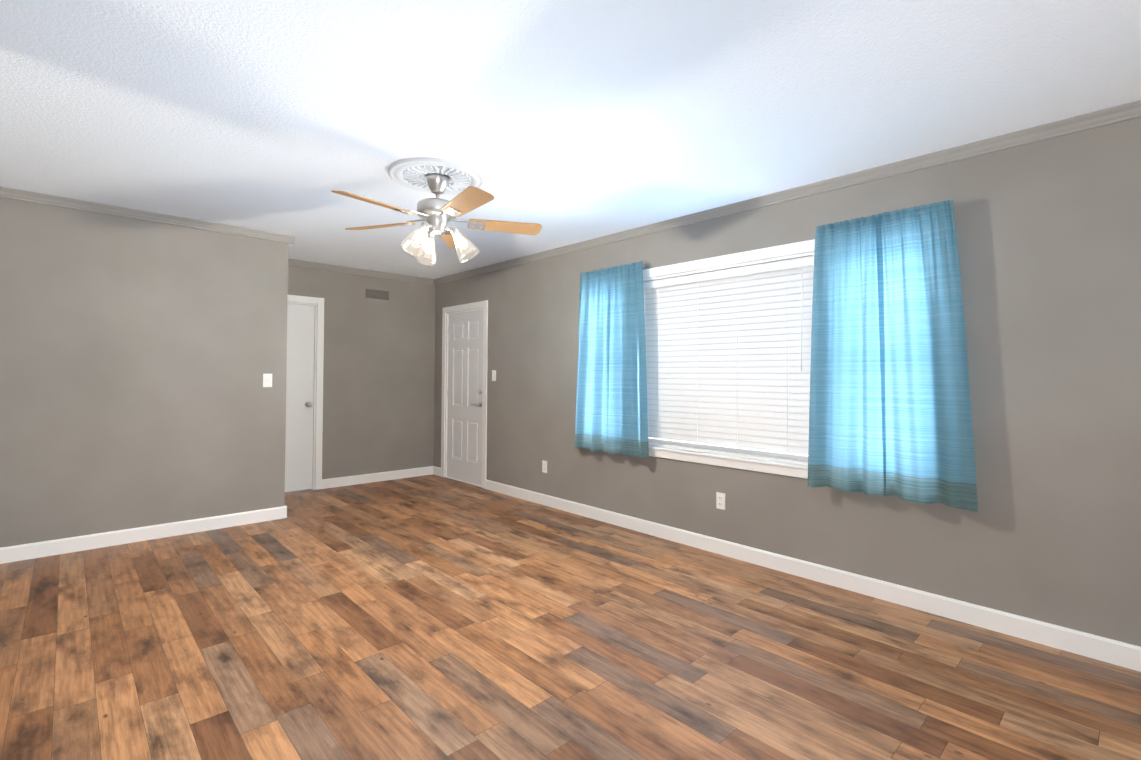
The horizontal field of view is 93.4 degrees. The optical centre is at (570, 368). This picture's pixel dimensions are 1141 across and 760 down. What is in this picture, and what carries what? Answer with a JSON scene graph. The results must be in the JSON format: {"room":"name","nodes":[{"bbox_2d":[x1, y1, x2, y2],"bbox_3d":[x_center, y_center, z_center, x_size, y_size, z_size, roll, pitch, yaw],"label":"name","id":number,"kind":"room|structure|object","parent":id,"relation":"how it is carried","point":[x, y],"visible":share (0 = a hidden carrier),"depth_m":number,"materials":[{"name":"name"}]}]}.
{"room":"empty living room","nodes":[
{"label":"empty living room","id":0,"kind":"room"},
{"bbox_2d":[0,198,287,547],"bbox_3d":[-3.236,0.054,4.023,2.002,2.440,0.120,1,-1,-43],"label":"wall","id":1,"kind":"structure","parent":0,"point":[139,359],"depth_m":3.96,"materials":[{"name":"paint"}]},
{"bbox_2d":[0,505,286,563],"bbox_3d":[-3.123,1.224,4.027,1.827,0.102,0.015,1,-1,-43],"label":"baseboard","id":2,"kind":"structure","parent":1,"relation":"attached to","point":[8,554],"depth_m":3.94,"materials":[{"name":"white wood"}]},
{"bbox_2d":[0,187,294,243],"bbox_3d":[-3.075,-1.133,4.069,1.826,0.061,0.044,1,-1,-43],"label":"crown molding","id":3,"kind":"structure","parent":1,"relation":"attached to","point":[9,193],"depth_m":3.96,"materials":[{"name":"grey paint"}]},
{"bbox_2d":[263,374,271,386],"bbox_3d":[-2.563,0.098,4.557,0.070,0.115,0.018,1,-1,-43],"label":"light switch","id":4,"kind":"object","parent":1,"relation":"attached to","point":[267,380],"visible":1,"depth_m":4.56,"materials":[{"name":"white plastic"}]},
{"bbox_2d":[287,265,434,478],"bbox_3d":[-2.535,0.087,6.107,2.108,2.440,0.160,1,-1,-43],"label":"wall","id":5,"kind":"structure","parent":0,"point":[378,382],"depth_m":6.24,"materials":[{"name":"paint"}]},
{"bbox_2d":[285,303,314,491],"bbox_3d":[-2.939,0.301,5.617,0.494,1.970,0.107,1,-1,-43],"label":"door","id":6,"kind":"structure","parent":5,"relation":"in","point":[299,401],"depth_m":5.70,"materials":[{"name":"white wood"}]},
{"bbox_2d":[287,295,323,489],"bbox_3d":[-2.983,0.263,5.674,0.658,2.070,0.178,1,-1,-43],"label":"door frame","id":7,"kind":"structure","parent":5,"relation":"attached to","point":[317,303],"depth_m":5.80,"materials":[{"name":"white wood"}]},
{"bbox_2d":[288,259,435,284],"bbox_3d":[-2.432,-1.102,6.072,1.938,0.061,0.044,1,-1,-43],"label":"crown molding","id":8,"kind":"structure","parent":5,"relation":"attached to","point":[292,262],"depth_m":6.08,"materials":[{"name":"grey paint"}]},
{"bbox_2d":[366,289,388,299],"bbox_3d":[-2.244,-0.865,6.263,0.280,0.104,0.020,1,-1,-43],"label":"air vent","id":9,"kind":"object","parent":5,"relation":"in","point":[377,294],"visible":1,"depth_m":6.26,"materials":[{"name":"metal"}]},
{"bbox_2d":[322,466,435,488],"bbox_3d":[-2.208,1.261,6.285,1.355,0.102,0.015,1,-1,-43],"label":"baseboard","id":10,"kind":"structure","parent":5,"relation":"attached to","point":[414,472],"depth_m":6.24,"materials":[{"name":"white wood"}]},
{"bbox_2d":[0,474,1140,759],"bbox_3d":[-0.731,1.302,2.891,4.150,0.050,7.310,1,-1,-43],"label":"floor","id":11,"kind":"structure","parent":0,"point":[432,616],"depth_m":2.38,"materials":[{"name":"brown wood"}]},
{"bbox_2d":[0,0,1140,278],"bbox_3d":[-0.713,-1.187,2.925,4.150,0.050,7.310,1,-1,-43],"label":"ceiling","id":12,"kind":"structure","parent":0,"point":[566,122],"depth_m":2.33,"materials":[{"name":"white paint"}]},
{"bbox_2d":[388,157,484,193],"bbox_3d":[-0.801,-1.148,3.238,0.562,0.022,0.562,1,-1,-43],"label":"ceiling medallion","id":13,"kind":"object","parent":12,"relation":"attached to","point":[410,173],"visible":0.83,"depth_m":3.15,"materials":[{"name":"white paint"}]},
{"bbox_2d":[331,174,541,265],"bbox_3d":[-0.800,-0.898,3.201,1.231,0.510,1.225,1,-1,-43],"label":"ceiling fan","id":14,"kind":"object","parent":12,"relation":"hanging from","point":[437,213],"visible":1,"depth_m":3.19,"materials":[{"name":"silver metal"}]},
{"bbox_2d":[434,118,1140,646],"bbox_3d":[0.735,0.086,4.271,0.160,2.440,7.310,1,-1,-43],"label":"wall","id":15,"kind":"structure","parent":0,"point":[1048,232],"depth_m":2.70,"materials":[{"name":"paint"}]},
{"bbox_2d":[441,300,487,488],"bbox_3d":[-1.189,0.284,6.310,0.178,2.070,0.960,1,-1,-43],"label":"door frame","id":16,"kind":"structure","parent":15,"relation":"attached to","point":[474,306],"depth_m":6.32,"materials":[{"name":"white wood"}]},
{"bbox_2d":[447,309,482,485],"bbox_3d":[-1.237,0.322,6.274,0.096,1.970,0.796,1,-1,-43],"label":"door","id":17,"kind":"structure","parent":15,"relation":"in","point":[465,395],"depth_m":6.27,"materials":[{"name":"white wood"}]},
{"bbox_2d":[492,370,495,380],"bbox_3d":[-0.832,0.074,5.815,0.018,0.115,0.070,1,-1,-43],"label":"light switch","id":18,"kind":"object","parent":15,"relation":"attached to","point":[493,375],"visible":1,"depth_m":5.81,"materials":[{"name":"white plastic"}]},
{"bbox_2d":[542,460,546,472],"bbox_3d":[-0.249,0.943,5.181,0.010,0.115,0.070,1,-1,-43],"label":"electrical outlet","id":19,"kind":"object","parent":15,"relation":"attached to","point":[544,466],"visible":1,"depth_m":5.18,"materials":[{"name":"white plastic"}]},
{"bbox_2d":[575,261,648,457],"bbox_3d":[0.332,-0.070,4.485,0.137,1.543,0.850,1,-1,-43],"label":"curtain","id":20,"kind":"object","parent":15,"relation":"hanging from","point":[611,409],"visible":1,"depth_m":4.42,"materials":[{"name":"fabric"}]},
{"bbox_2d":[716,492,724,509],"bbox_3d":[1.057,0.930,3.784,0.010,0.115,0.070,1,-1,-43],"label":"electrical outlet","id":21,"kind":"object","parent":15,"relation":"attached to","point":[720,500],"visible":1,"depth_m":3.78,"materials":[{"name":"white plastic"}]},
{"bbox_2d":[643,239,814,478],"bbox_3d":[1.084,-0.055,3.879,0.188,1.483,2.786,1,-1,-43],"label":"window","id":22,"kind":"structure","parent":15,"relation":"in","point":[775,464],"depth_m":3.73,"materials":[{"name":"white wood"}]},
{"bbox_2d":[643,256,812,457],"bbox_3d":[1.061,-0.071,3.858,0.068,1.265,1.364,1,-1,-43],"label":"window blinds","id":23,"kind":"object","parent":22,"relation":"attached to","point":[728,358],"visible":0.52,"depth_m":3.77,"materials":[{"name":"white plastic"}]},
{"bbox_2d":[432,100,1140,284],"bbox_3d":[0.669,-1.105,4.217,0.044,0.061,6.990,1,-1,-43],"label":"crown molding","id":24,"kind":"structure","parent":15,"relation":"attached to","point":[1102,118],"depth_m":3.09,"materials":[{"name":"grey paint"}]},
{"bbox_2d":[485,479,1140,671],"bbox_3d":[1.062,1.251,3.768,0.015,0.102,5.820,1,-1,-43],"label":"baseboard","id":25,"kind":"structure","parent":15,"relation":"attached to","point":[1115,652],"depth_m":3.02,"materials":[{"name":"white wood"}]},
{"bbox_2d":[808,200,977,511],"bbox_3d":[1.747,-0.076,2.977,0.130,1.569,0.830,1,-1,-43],"label":"curtain","id":26,"kind":"object","parent":15,"relation":"hanging from","point":[890,408],"visible":1,"depth_m":2.95,"materials":[{"name":"fabric"}]}
]}

